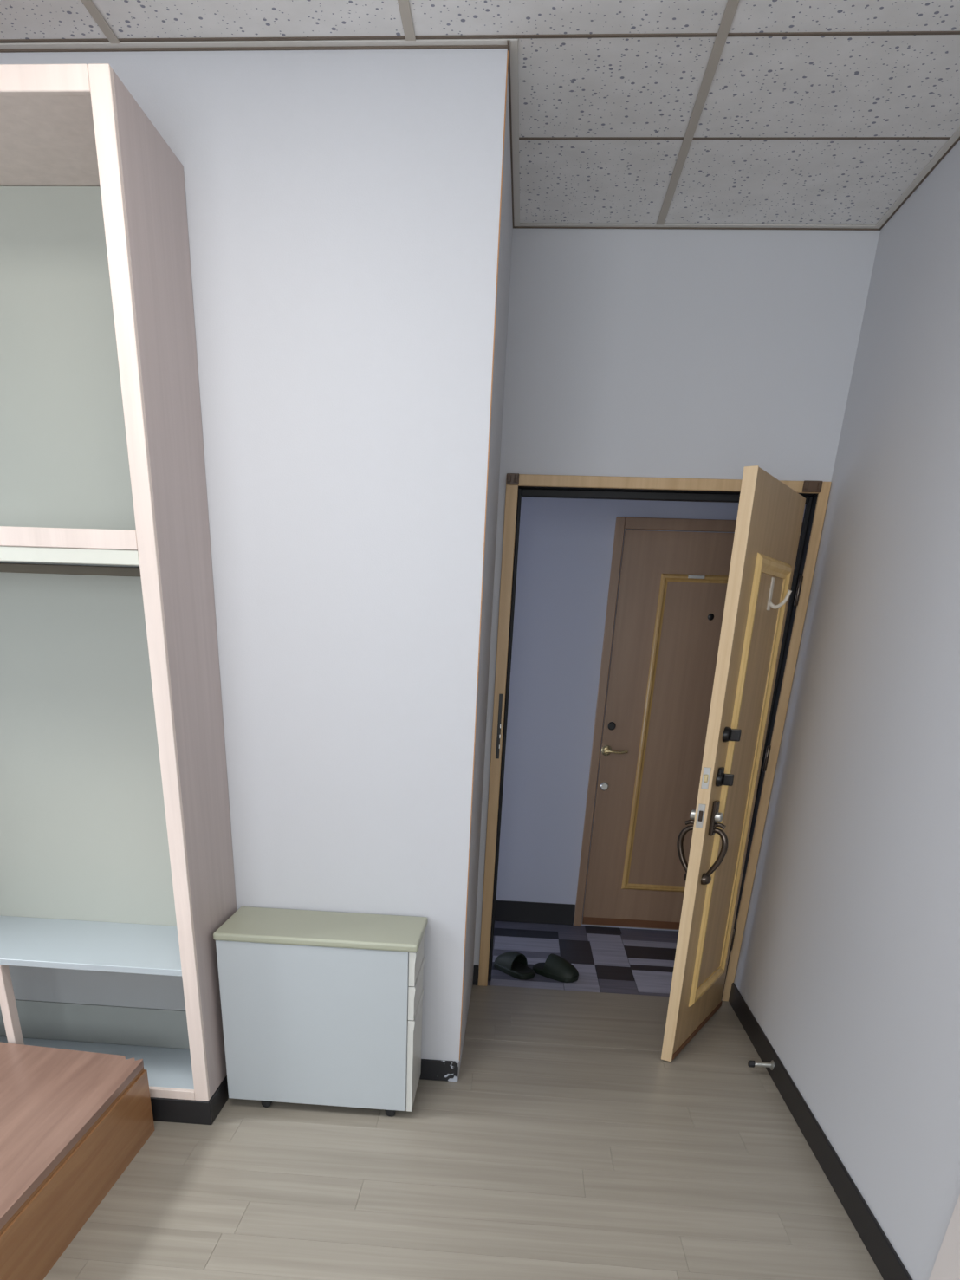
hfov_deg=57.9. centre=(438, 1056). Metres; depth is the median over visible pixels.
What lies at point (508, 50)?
trim
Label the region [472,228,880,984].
wall
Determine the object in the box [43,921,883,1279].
floor
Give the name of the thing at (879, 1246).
baseboard
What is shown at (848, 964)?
wall
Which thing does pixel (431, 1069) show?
baseboard
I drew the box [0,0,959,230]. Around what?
ceiling
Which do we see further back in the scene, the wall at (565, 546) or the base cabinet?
the wall at (565, 546)
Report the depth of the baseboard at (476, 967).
4.06 m
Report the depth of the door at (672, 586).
4.48 m
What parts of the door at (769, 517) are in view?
plate, plate, moulding, pull handle, moulding, turn knob, turn knob, moulding, moulding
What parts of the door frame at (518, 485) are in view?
strike plate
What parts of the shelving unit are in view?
rail, rail, shelf, panel, shelf, shelf, rail, panel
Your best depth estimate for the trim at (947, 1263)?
1.94 m
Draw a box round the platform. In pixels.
[0,1042,154,1279]
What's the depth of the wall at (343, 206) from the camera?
2.39 m
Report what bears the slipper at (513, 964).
on the floor
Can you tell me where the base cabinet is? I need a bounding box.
[213,906,428,1117]
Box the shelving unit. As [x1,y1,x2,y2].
[0,63,236,1124]
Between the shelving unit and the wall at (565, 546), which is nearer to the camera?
the shelving unit
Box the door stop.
[747,1059,774,1070]
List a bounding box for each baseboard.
[419,1059,458,1081]
[473,964,479,985]
[494,900,575,925]
[728,982,912,1279]
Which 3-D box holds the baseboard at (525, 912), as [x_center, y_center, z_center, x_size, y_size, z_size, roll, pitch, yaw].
[-0.662,-0.913,5.064,2.892,0.121,0.012,4,26,4]
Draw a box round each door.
[582,529,800,929]
[661,465,805,1061]
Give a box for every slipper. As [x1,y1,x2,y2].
[493,951,535,979]
[532,953,578,982]
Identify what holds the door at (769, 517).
attached to the door frame at (518, 485)
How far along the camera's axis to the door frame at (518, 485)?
3.37 m
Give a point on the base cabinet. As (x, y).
(318, 1007)
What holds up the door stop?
attached to the wall at (848, 964)
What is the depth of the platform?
2.38 m
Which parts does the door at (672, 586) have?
lever, moulding, moulding, moulding, metal plate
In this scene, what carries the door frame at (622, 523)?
attached to the wall at (565, 546)
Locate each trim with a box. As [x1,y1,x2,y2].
[459,50,508,1060]
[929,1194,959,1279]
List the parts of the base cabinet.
drawer, drawer, drawer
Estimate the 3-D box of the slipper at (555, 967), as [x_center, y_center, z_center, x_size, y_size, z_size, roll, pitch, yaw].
[0.572,-0.446,4.226,0.245,0.103,0.114,24,33,37]
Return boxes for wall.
[0,38,513,1081]
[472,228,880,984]
[495,496,805,931]
[734,140,959,1279]
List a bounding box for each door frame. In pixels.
[477,473,831,1000]
[573,516,802,926]

